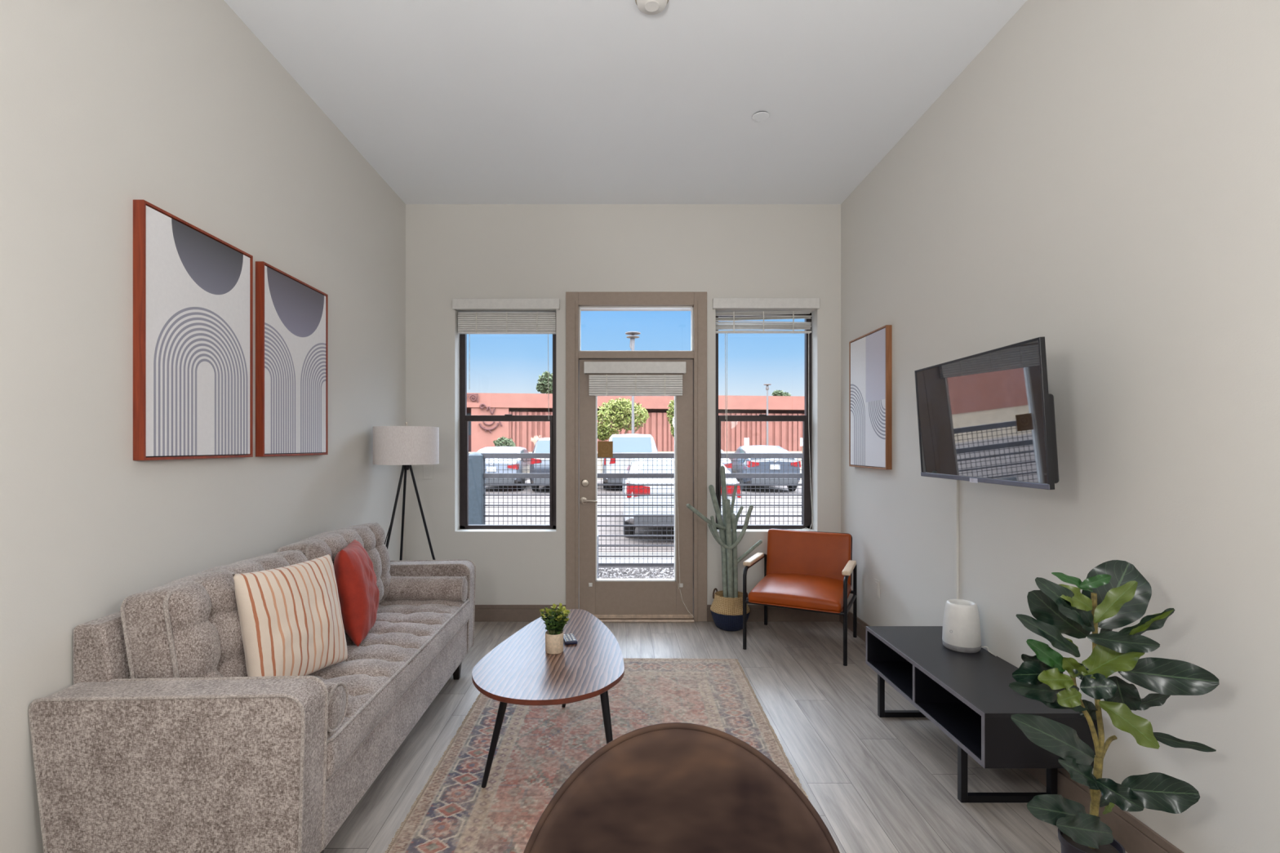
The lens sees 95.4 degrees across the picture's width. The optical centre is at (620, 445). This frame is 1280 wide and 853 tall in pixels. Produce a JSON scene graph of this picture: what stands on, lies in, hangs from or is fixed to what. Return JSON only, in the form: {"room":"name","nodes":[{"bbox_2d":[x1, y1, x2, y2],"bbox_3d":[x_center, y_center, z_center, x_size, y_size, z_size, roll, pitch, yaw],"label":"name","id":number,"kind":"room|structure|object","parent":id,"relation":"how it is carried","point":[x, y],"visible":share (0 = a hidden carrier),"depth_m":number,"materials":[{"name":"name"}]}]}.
{"room":"living room","nodes":[
{"label":"living room","id":0,"kind":"room"},
{"bbox_2d":[0,0,405,852],"bbox_3d":[-1.775,-0.260,0.604,0.150,3.300,8.008,0,0,0],"label":"wall","id":1,"kind":"structure","parent":0,"point":[178,107],"depth_m":2.00,"materials":[{"name":"white paint"}]},
{"bbox_2d":[133,199,253,460],"bbox_3d":[-1.681,-0.403,2.332,0.038,0.910,0.604,0,0,0],"label":"framed picture","id":2,"kind":"object","parent":1,"relation":"attached to","point":[193,289],"visible":1,"depth_m":2.25,"materials":[{"name":"printed paper"},{"name":"wood"}]},
{"bbox_2d":[255,261,328,457],"bbox_3d":[-1.681,-0.403,3.010,0.038,0.910,0.598,0,0,0],"label":"framed picture","id":3,"kind":"object","parent":1,"relation":"attached to","point":[291,314],"visible":1,"depth_m":2.94,"materials":[{"name":"printed paper"},{"name":"wood"}]},
{"bbox_2d":[405,204,840,604],"bbox_3d":[0.022,-0.225,4.708,3.845,3.470,0.200,0,0,0],"label":"wall","id":4,"kind":"structure","parent":0,"point":[453,251],"depth_m":4.61,"materials":[{"name":"white paint"}]},
{"bbox_2d":[422,464,432,479],"bbox_3d":[-1.522,0.207,4.603,0.074,0.120,0.009,0,0,0],"label":"light switch","id":5,"kind":"object","parent":4,"relation":"attached to","point":[427,468],"visible":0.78,"depth_m":4.60,"materials":[{"name":"white paint"}]},
{"bbox_2d":[459,333,555,528],"bbox_3d":[-0.909,-0.200,4.758,0.801,1.761,0.070,0,0,0],"label":"window","id":6,"kind":"structure","parent":4,"relation":"in","point":[464,419],"depth_m":4.74,"materials":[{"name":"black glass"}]},
{"bbox_2d":[452,298,559,369],"bbox_3d":[-0.898,-0.680,4.635,0.840,0.947,0.141,0,0,0],"label":"window blind","id":7,"kind":"object","parent":6,"relation":"attached to","point":[476,322],"visible":0.91,"depth_m":4.65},
{"bbox_2d":[474,604,565,622],"bbox_3d":[-1.058,1.325,4.601,1.254,0.130,0.015,0,0,0],"label":"baseboard","id":8,"kind":"structure","parent":4,"relation":"attached to","point":[483,613],"depth_m":4.59,"materials":[{"name":"beige paint"}]},
{"bbox_2d":[578,306,693,351],"bbox_3d":[0.125,-0.928,4.668,0.913,0.366,0.060,0,0,0],"label":"window","id":9,"kind":"structure","parent":4,"relation":"in","point":[691,308],"depth_m":4.64,"materials":[{"name":"white plastic"}]},
{"bbox_2d":[565,291,706,622],"bbox_3d":[0.127,0.088,4.699,1.115,2.604,0.217,0,0,0],"label":"trim","id":10,"kind":"structure","parent":4,"relation":"attached to","point":[698,300],"depth_m":4.60,"materials":[{"name":"beige paint"}]},
{"bbox_2d":[579,359,694,622],"bbox_3d":[0.125,0.352,4.648,0.913,2.075,0.160,0,0,0],"label":"door","id":11,"kind":"structure","parent":4,"relation":"in","point":[609,600],"depth_m":4.63,"materials":[{"name":"beige paint"}]},
{"bbox_2d":[597,441,613,457],"bbox_3d":[-0.121,0.030,4.642,0.121,0.129,0.005,0,0,0],"label":"sign","id":12,"kind":"object","parent":11,"relation":"attached to","point":[605,449],"visible":1,"depth_m":4.64,"materials":[{"name":"gold metal"}]},
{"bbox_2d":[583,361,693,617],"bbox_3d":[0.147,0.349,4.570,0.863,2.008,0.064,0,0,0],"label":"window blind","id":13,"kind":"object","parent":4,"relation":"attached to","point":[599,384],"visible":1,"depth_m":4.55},
{"bbox_2d":[715,312,811,528],"bbox_3d":[1.156,-0.200,4.758,0.805,1.761,0.070,0,0,0],"label":"window","id":14,"kind":"structure","parent":4,"relation":"in","point":[806,457],"depth_m":4.74,"materials":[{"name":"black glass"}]},
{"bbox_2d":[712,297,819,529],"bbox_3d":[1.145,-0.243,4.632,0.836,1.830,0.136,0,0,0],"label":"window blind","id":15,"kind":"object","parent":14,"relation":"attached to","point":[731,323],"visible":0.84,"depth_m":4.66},
{"bbox_2d":[706,604,839,622],"bbox_3d":[1.207,1.325,4.601,1.045,0.130,0.015,0,0,0],"label":"baseboard","id":16,"kind":"structure","parent":4,"relation":"attached to","point":[756,614],"depth_m":4.59,"materials":[{"name":"beige paint"}]},
{"bbox_2d":[224,0,1026,204],"bbox_3d":[0.022,-2.085,0.754,3.845,0.350,8.608,0,0,0],"label":"ceiling","id":17,"kind":"structure","parent":0,"point":[448,101],"depth_m":3.09,"materials":[{"name":"white paint"}]},
{"bbox_2d":[635,0,668,14],"bbox_3d":[0.134,-1.890,2.480,0.144,0.040,0.144,0,0,0],"label":"smoke detector","id":18,"kind":"object","parent":17,"relation":"attached to","point":[646,6],"visible":1,"depth_m":2.48,"materials":[{"name":"white plastic"}]},
{"bbox_2d":[751,111,769,121],"bbox_3d":[0.812,-1.907,3.367,0.098,0.014,0.098,0,0,0],"label":"sprinkler cover","id":19,"kind":"object","parent":17,"relation":"attached to","point":[759,116],"visible":1,"depth_m":3.36,"materials":[{"name":"white paint"}]},
{"bbox_2d":[324,621,1127,852],"bbox_3d":[0.022,1.440,0.539,3.745,0.100,8.178,0,0,0],"label":"floor","id":20,"kind":"structure","parent":0,"point":[877,784],"depth_m":2.64,"materials":[{"name":"grey wood"}]},
{"bbox_2d":[27,522,475,852],"bbox_3d":[-1.299,0.919,2.659,0.798,0.942,1.984,0,0,0],"label":"sofa","id":21,"kind":"object","parent":20,"relation":"on","point":[162,740],"visible":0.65,"depth_m":1.72,"materials":[{"name":"grey fabric"}]},
{"bbox_2d":[124,550,307,678],"bbox_3d":[-1.460,0.690,2.240,0.277,0.466,0.810,0,0,0],"label":"cushion","id":22,"kind":"object","parent":21,"relation":"on","point":[188,626],"depth_m":1.89,"materials":[{"name":"grey fabric"}]},
{"bbox_2d":[232,553,348,676],"bbox_3d":[-1.248,0.675,2.239,0.188,0.446,0.449,0,0,21],"label":"throw pillow","id":23,"kind":"object","parent":21,"relation":"on","point":[291,620],"visible":0.96,"depth_m":2.15,"materials":[{"name":"fabric"}]},
{"bbox_2d":[279,523,391,601],"bbox_3d":[-1.461,0.685,3.075,0.279,0.476,0.820,0,0,0],"label":"cushion","id":24,"kind":"object","parent":21,"relation":"on","point":[371,536],"depth_m":3.17,"materials":[{"name":"fabric"}]},
{"bbox_2d":[324,681,348,733],"bbox_3d":[-1.170,0.846,1.885,0.522,0.152,0.152,0,0,0],"label":"bolster pillow","id":25,"kind":"object","parent":21,"relation":"on","point":[338,695],"visible":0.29,"depth_m":1.88,"materials":[{"name":"grey fabric"}]},
{"bbox_2d":[333,539,379,646],"bbox_3d":[-1.269,0.690,2.800,0.203,0.455,0.454,0,0,-13],"label":"throw pillow","id":26,"kind":"object","parent":21,"relation":"on","point":[358,593],"visible":0.9,"depth_m":2.62,"materials":[{"name":"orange fabric"}]},
{"bbox_2d":[306,600,470,780],"bbox_3d":[-1.222,0.972,2.659,0.643,0.164,1.703,0,0,0],"label":"seat cushion","id":27,"kind":"object","parent":21,"relation":"on","point":[406,637],"depth_m":2.50,"materials":[{"name":"grey fabric"}]},
{"bbox_2d":[384,576,468,602],"bbox_3d":[-1.170,0.846,3.432,0.522,0.152,0.152,0,0,0],"label":"bolster pillow","id":28,"kind":"object","parent":21,"relation":"on","point":[455,588],"visible":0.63,"depth_m":3.37,"materials":[{"name":"grey fabric"}]},
{"bbox_2d":[373,422,439,560],"bbox_3d":[-1.424,0.615,3.924,0.490,1.550,0.495,0,0,10],"label":"floor lamp","id":29,"kind":"object","parent":20,"relation":"on","point":[406,446],"visible":0.84,"depth_m":3.78,"materials":[{"name":"fabric"}]},
{"bbox_2d":[404,465,409,470],"bbox_3d":[-1.447,0.105,3.940,0.044,0.120,0.044,0,0,0],"label":"socket","id":30,"kind":"object","parent":29,"relation":"attached to","point":[406,467],"depth_m":3.92,"materials":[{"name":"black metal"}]},
{"bbox_2d":[385,657,808,852],"bbox_3d":[-0.025,1.386,2.714,1.544,0.008,2.160,0,0,1],"label":"area rug","id":31,"kind":"object","parent":20,"relation":"on","point":[538,748],"visible":0.52,"depth_m":2.71,"materials":[{"name":"multicoloured carpet"}]},
{"bbox_2d":[471,608,624,788],"bbox_3d":[-0.294,1.151,2.676,0.620,0.471,1.165,0,0,0],"label":"coffee table","id":32,"kind":"object","parent":31,"relation":"on","point":[519,670],"visible":0.92,"depth_m":2.37,"materials":[{"name":"brown wood"}]},
{"bbox_2d":[539,603,570,654],"bbox_3d":[-0.291,0.807,2.596,0.142,0.215,0.149,0,0,0],"label":"potted plant","id":33,"kind":"object","parent":32,"relation":"on","point":[555,620],"visible":1,"depth_m":2.57,"materials":[{"name":"plant"}]},
{"bbox_2d":[563,633,577,644],"bbox_3d":[-0.239,0.905,2.724,0.058,0.019,0.110,0,0,-15],"label":"remote control","id":34,"kind":"object","parent":32,"relation":"on","point":[568,639],"visible":0.86,"depth_m":2.70,"materials":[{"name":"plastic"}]},
{"bbox_2d":[523,722,839,852],"bbox_3d":[0.094,0.929,0.739,0.528,0.927,0.507,0,0,0],"label":"dining chair","id":35,"kind":"object","parent":20,"relation":"on","point":[671,787],"visible":1,"depth_m":0.93,"materials":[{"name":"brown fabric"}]},
{"bbox_2d":[710,587,750,631],"bbox_3d":[0.836,1.247,4.440,0.300,0.286,0.300,0,0,0],"label":"woven basket","id":36,"kind":"object","parent":20,"relation":"on","point":[726,613],"visible":0.78,"depth_m":4.33,"materials":[{"name":"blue wicker"}]},
{"bbox_2d":[686,465,762,597],"bbox_3d":[0.781,0.683,4.422,0.596,1.059,0.152,0,0,-6],"label":"cactus","id":37,"kind":"object","parent":36,"relation":"in","point":[728,527],"visible":0.95,"depth_m":4.40,"materials":[{"name":"green plant"}]},
{"bbox_2d":[742,528,857,666],"bbox_3d":[1.277,1.016,4.104,0.696,0.749,0.662,0,0,27],"label":"armchair","id":38,"kind":"object","parent":20,"relation":"on","point":[807,571],"visible":1,"depth_m":4.19,"materials":[{"name":"orange leather"}]},
{"bbox_2d":[866,626,1097,803],"bbox_3d":[1.530,1.181,2.623,0.419,0.418,1.021,0,0,0],"label":"tv stand","id":39,"kind":"object","parent":20,"relation":"on","point":[969,697],"visible":0.82,"depth_m":2.41,"materials":[{"name":"grey laminate"}]},
{"bbox_2d":[942,599,996,656],"bbox_3d":[1.662,0.863,2.791,0.211,0.219,0.163,0,0,22],"label":"air purifier","id":40,"kind":"object","parent":39,"relation":"on","point":[961,632],"visible":1,"depth_m":2.74,"materials":[{"name":"white plastic"}]},
{"bbox_2d":[1057,828,1125,852],"bbox_3d":[1.357,1.265,1.680,0.152,0.250,0.152,0,0,0],"label":"pot","id":41,"kind":"object","parent":20,"relation":"on","point":[1067,844],"depth_m":1.67,"materials":[{"name":"grey ceramic"}]},
{"bbox_2d":[1008,560,1219,852],"bbox_3d":[1.326,0.867,1.652,0.581,1.047,0.220,0,0,0],"label":"potted plant","id":42,"kind":"object","parent":20,"relation":"on","point":[1114,594],"visible":1,"depth_m":1.63,"materials":[{"name":"plant"}]},
{"bbox_2d":[840,0,1279,852],"bbox_3d":[1.820,-0.260,0.604,0.150,3.300,8.008,0,0,0],"label":"wall","id":43,"kind":"structure","parent":0,"point":[1100,180],"depth_m":2.04,"materials":[{"name":"white paint"}]},
{"bbox_2d":[848,324,892,469],"bbox_3d":[1.726,-0.310,4.043,0.038,0.930,0.603,0,0,0],"label":"framed picture","id":44,"kind":"object","parent":43,"relation":"attached to","point":[870,354],"visible":1,"depth_m":3.96,"materials":[{"name":"white paper"}]},
{"bbox_2d":[954,475,959,599],"bbox_3d":[1.738,0.495,3.011,0.014,0.930,0.026,0,0,0],"label":"cable cover","id":45,"kind":"object","parent":43,"relation":"attached to","point":[956,482],"visible":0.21,"depth_m":3.00,"materials":[{"name":"white paint"}]},
{"bbox_2d":[914,336,1058,489],"bbox_3d":[1.585,-0.107,2.409,0.310,0.522,0.890,0,0,2],"label":"television","id":46,"kind":"object","parent":43,"relation":"attached to","point":[989,415],"visible":1,"depth_m":2.27,"materials":[{"name":"plastic"}]},
{"bbox_2d":[840,609,1183,852],"bbox_3d":[1.738,1.325,0.604,0.015,0.130,8.008,0,0,0],"label":"baseboard","id":47,"kind":"structure","parent":43,"relation":"attached to","point":[1135,837],"depth_m":2.04,"materials":[{"name":"brown wood"}]},
{"bbox_3d":[1.740,0.970,3.950,0.009,0.120,0.074,0,0,0],"label":"wall outlet","id":48,"kind":"object","parent":43,"relation":"attached to","visible":0},
{"bbox_2d":[875,582,877,595],"bbox_3d":[1.737,0.970,3.950,0.004,0.084,0.040,0,0,0],"label":"socket","id":49,"kind":"object","parent":48,"relation":"attached to","point":[876,583],"depth_m":3.95,"materials":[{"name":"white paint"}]},
{"label":"outside","id":50,"kind":"structure","parent":0,"visible":0},
{"bbox_2d":[598,568,674,578],"bbox_3d":[0.500,1.540,5.954,15.000,0.100,2.292,0,0,0],"label":"gravel bed","id":51,"kind":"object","parent":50,"point":[615,569],"visible":0.12,"depth_m":6.78,"materials":[{"name":"grey gravel"}]},
{"bbox_2d":[468,452,802,566],"bbox_3d":[0.199,0.782,6.600,8.803,1.416,0.180,0,0,0],"label":"metal fence","id":52,"kind":"object","parent":51,"relation":"on","point":[477,475],"visible":0.23,"depth_m":6.59,"materials":[{"name":"metal"}]},
{"bbox_3d":[0.050,1.460,5.354,2.300,0.060,1.092,0,0,0],"label":"patio slab","id":53,"kind":"object","parent":51,"relation":"on","visible":0},
{"bbox_2d":[597,529,598,578],"bbox_3d":[-0.407,1.005,5.482,0.395,0.854,0.445,0,0,-3],"label":"patio chair","id":54,"kind":"object","parent":53,"relation":"on","point":[597,530],"visible":0.09,"depth_m":5.28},
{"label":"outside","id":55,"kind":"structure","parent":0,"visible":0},
{"bbox_2d":[598,551,674,560],"bbox_3d":[0.000,1.545,7.775,50.000,0.090,0.850,0,0,0],"label":"sidewalk","id":56,"kind":"structure","parent":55,"point":[598,552],"depth_m":7.89,"materials":[{"name":"concrete"}]},
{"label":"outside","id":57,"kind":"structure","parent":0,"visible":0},
{"bbox_2d":[536,370,552,393],"bbox_3d":[-7.737,-5.706,62.009,2.515,4.574,2.089,0,0,-18],"label":"tree","id":58,"kind":"object","parent":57,"point":[544,385],"visible":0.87,"depth_m":61.49,"materials":[{"name":"green plant"}]},
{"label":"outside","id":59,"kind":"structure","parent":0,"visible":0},
{"bbox_2d":[771,390,791,395],"bbox_3d":[16.591,-4.539,59.995,2.062,2.472,0.947,0,0,0],"label":"tree","id":60,"kind":"object","parent":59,"point":[778,393],"visible":0.66,"depth_m":59.83,"materials":[{"name":"green plant"}]},
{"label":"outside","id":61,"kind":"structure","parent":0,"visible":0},
{"bbox_2d":[598,560,674,568],"bbox_3d":[0.000,1.520,7.225,50.000,0.140,0.250,0,0,0],"label":"curb","id":62,"kind":"object","parent":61,"point":[599,562],"visible":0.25,"depth_m":7.20,"materials":[{"name":"concrete"}]},
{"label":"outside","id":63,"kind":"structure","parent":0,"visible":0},
{"bbox_2d":[468,451,801,479],"bbox_3d":[0.000,0.840,43.000,120.000,1.300,34.000,0,0,0],"label":"ground","id":64,"kind":"structure","parent":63,"point":[598,462],"depth_m":31.31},
{"bbox_2d":[493,435,515,446],"bbox_3d":[-5.373,0.028,27.003,1.085,0.938,0.596,0,0,0],"label":"shrub","id":65,"kind":"object","parent":64,"relation":"on","point":[500,442],"visible":0.88,"depth_m":26.87,"materials":[{"name":"green plant"}]},
{"bbox_2d":[530,435,540,444],"bbox_3d":[-4.006,0.281,27.837,0.693,1.621,0.864,0,0,-33],"label":"bare tree","id":66,"kind":"object","parent":64,"relation":"on","point":[534,440],"visible":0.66,"depth_m":27.83,"materials":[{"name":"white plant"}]},
{"bbox_2d":[597,397,648,441],"bbox_3d":[0.062,-1.101,30.997,3.037,2.915,1.598,0,0,0],"label":"tree","id":67,"kind":"object","parent":64,"relation":"on","point":[620,411],"visible":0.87,"depth_m":30.69,"materials":[{"name":"green plant"}]},
{"bbox_2d":[625,331,640,350],"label":"street lamp","id":68,"kind":"object","parent":64,"relation":"on","point":[633,337],"depth_m":26.43,"materials":[{"name":"metal"}]},
{"bbox_2d":[631,395,634,434],"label":"street lamp","id":69,"kind":"object","parent":64,"relation":"on","point":[633,397],"depth_m":26.45,"materials":[{"name":"metal"}]},
{"bbox_2d":[466,392,804,452],"bbox_3d":[1.693,-1.412,43.084,56.069,4.204,6.260,0,0,-7],"label":"building","id":70,"kind":"structure","parent":64,"relation":"on","point":[787,435],"depth_m":40.37,"materials":[{"name":"metal"}]},
{"bbox_2d":[666,399,674,437],"bbox_3d":[2.986,-1.104,31.006,1.074,2.856,0.971,0,0,0],"label":"tree","id":71,"kind":"object","parent":64,"relation":"on","point":[670,415],"visible":0.3,"depth_m":30.85,"materials":[{"name":"green plant"}]},
{"bbox_2d":[743,437,749,445],"bbox_3d":[5.854,0.483,27.000,0.227,1.673,0.060,0,0,0],"label":"sign","id":72,"kind":"object","parent":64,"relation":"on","point":[746,440],"visible":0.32,"depth_m":26.97,"materials":[{"name":"white metal"}]},
{"bbox_2d":[763,383,771,445],"bbox_3d":[9.589,-1.772,38.000,0.497,4.523,0.497,0,0,0],"label":"street lamp","id":73,"kind":"object","parent":64,"relation":"on","point":[766,384],"visible":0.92,"depth_m":37.95,"materials":[{"name":"metal"}]},
{"bbox_2d":[800,437,802,453],"bbox_3d":[8.453,0.483,27.000,0.227,1.673,0.060,0,0,0],"label":"sign","id":74,"kind":"object","parent":64,"relation":"on","point":[801,438],"visible":0.25,"depth_m":26.97,"materials":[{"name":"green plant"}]},
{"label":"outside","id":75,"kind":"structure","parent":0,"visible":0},
{"bbox_2d":[485,479,801,551],"bbox_3d":[0.000,1.640,17.100,80.000,0.300,17.800,0,0,0],"label":"parking lot","id":76,"kind":"structure","parent":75,"point":[610,530],"depth_m":13.34,"materials":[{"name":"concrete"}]},
{"bbox_2d":[477,446,530,489],"bbox_3d":[-4.120,0.757,20.885,1.800,1.465,4.630,0,0,0],"label":"parked car","id":77,"kind":"object","parent":76,"relation":"on","point":[489,464],"visible":0.33,"depth_m":18.86,"materials":[{"name":"silver paint"}]},
{"bbox_2d":[506,463,519,469],"bbox_3d":[-3.400,0.680,18.638,0.414,0.180,0.161,0,0,-34],"label":"tail light","id":78,"kind":"object","parent":77,"relation":"attached to","point":[508,465],"depth_m":18.62,"materials":[{"name":"red plastic"}]},
{"bbox_2d":[529,437,550,491],"bbox_3d":[-1.939,0.603,20.535,1.900,1.775,4.730,0,0,0],"label":"parked car","id":79,"kind":"object","parent":76,"relation":"on","point":[542,445],"visible":0.15,"depth_m":18.25,"materials":[{"name":"grey paint"}]},
{"bbox_2d":[531,458,541,464],"bbox_3d":[-2.695,0.490,18.236,0.429,0.200,0.163,0,0,32],"label":"tail light","id":80,"kind":"object","parent":79,"relation":"attached to","point":[532,462],"depth_m":18.22,"materials":[{"name":"red plastic"}]},
{"bbox_2d":[602,434,657,488],"bbox_3d":[0.406,0.532,21.685,2.000,1.915,5.630,0,0,0],"label":"pickup truck","id":81,"kind":"object","parent":76,"relation":"on","point":[622,443],"visible":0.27,"depth_m":20.99,"materials":[{"name":"white paint"}]},
{"bbox_2d":[604,458,614,465],"bbox_3d":[-0.386,0.500,18.934,0.445,0.260,0.166,0,0,31],"label":"tail light","id":82,"kind":"object","parent":81,"relation":"attached to","point":[608,463],"depth_m":18.90,"materials":[{"name":"red plastic"}]},
{"bbox_2d":[622,458,741,534],"bbox_3d":[0.960,0.828,10.935,1.840,1.325,4.430,0,0,0],"label":"parked car","id":83,"kind":"object","parent":76,"relation":"on","point":[642,464],"visible":0.28,"depth_m":8.77,"materials":[{"name":"white paint"}]},
{"bbox_2d":[626,482,649,497],"bbox_3d":[0.226,0.680,8.787,0.420,0.220,0.162,0,0,33],"label":"tail light","id":84,"kind":"object","parent":83,"relation":"attached to","point":[628,491],"depth_m":8.76,"materials":[{"name":"red plastic"}]},
{"bbox_2d":[720,482,741,497],"bbox_3d":[1.694,0.680,8.787,0.420,0.220,0.162,0,0,-33],"label":"tail light","id":85,"kind":"object","parent":83,"relation":"attached to","point":[730,491],"depth_m":8.76,"materials":[{"name":"red plastic"}]},
{"bbox_2d":[720,449,733,473],"bbox_3d":[2.901,0.757,21.685,1.800,1.465,4.630,0,0,0],"label":"parked car","id":86,"kind":"object","parent":76,"relation":"on","point":[725,463],"visible":0.02,"depth_m":19.43,"materials":[{"name":"silver paint"}]},
{"bbox_2d":[724,462,732,468],"bbox_3d":[3.621,0.680,19.438,0.414,0.180,0.161,0,0,-34],"label":"tail light","id":87,"kind":"object","parent":86,"relation":"attached to","point":[730,464],"depth_m":19.42,"materials":[{"name":"red plastic"}]},
{"bbox_2d":[728,444,800,490],"bbox_3d":[4.857,0.738,20.535,1.780,1.505,4.530,0,0,0],"label":"parked car","id":88,"kind":"object","parent":76,"relation":"on","point":[758,448],"visible":0.44,"depth_m":18.34,"materials":[{"name":"paint"}]},
{"bbox_2d":[746,461,759,467],"bbox_3d":[4.145,0.590,18.338,0.411,0.200,0.160,0,0,34],"label":"tail light","id":89,"kind":"object","parent":88,"relation":"attached to","point":[753,463],"depth_m":18.31,"materials":[{"name":"red plastic"}]},
{"bbox_2d":[791,461,800,467],"bbox_3d":[5.570,0.590,18.338,0.411,0.200,0.160,0,0,-34],"label":"tail light","id":90,"kind":"object","parent":88,"relation":"attached to","point":[796,464],"depth_m":18.31,"materials":[{"name":"red plastic"}]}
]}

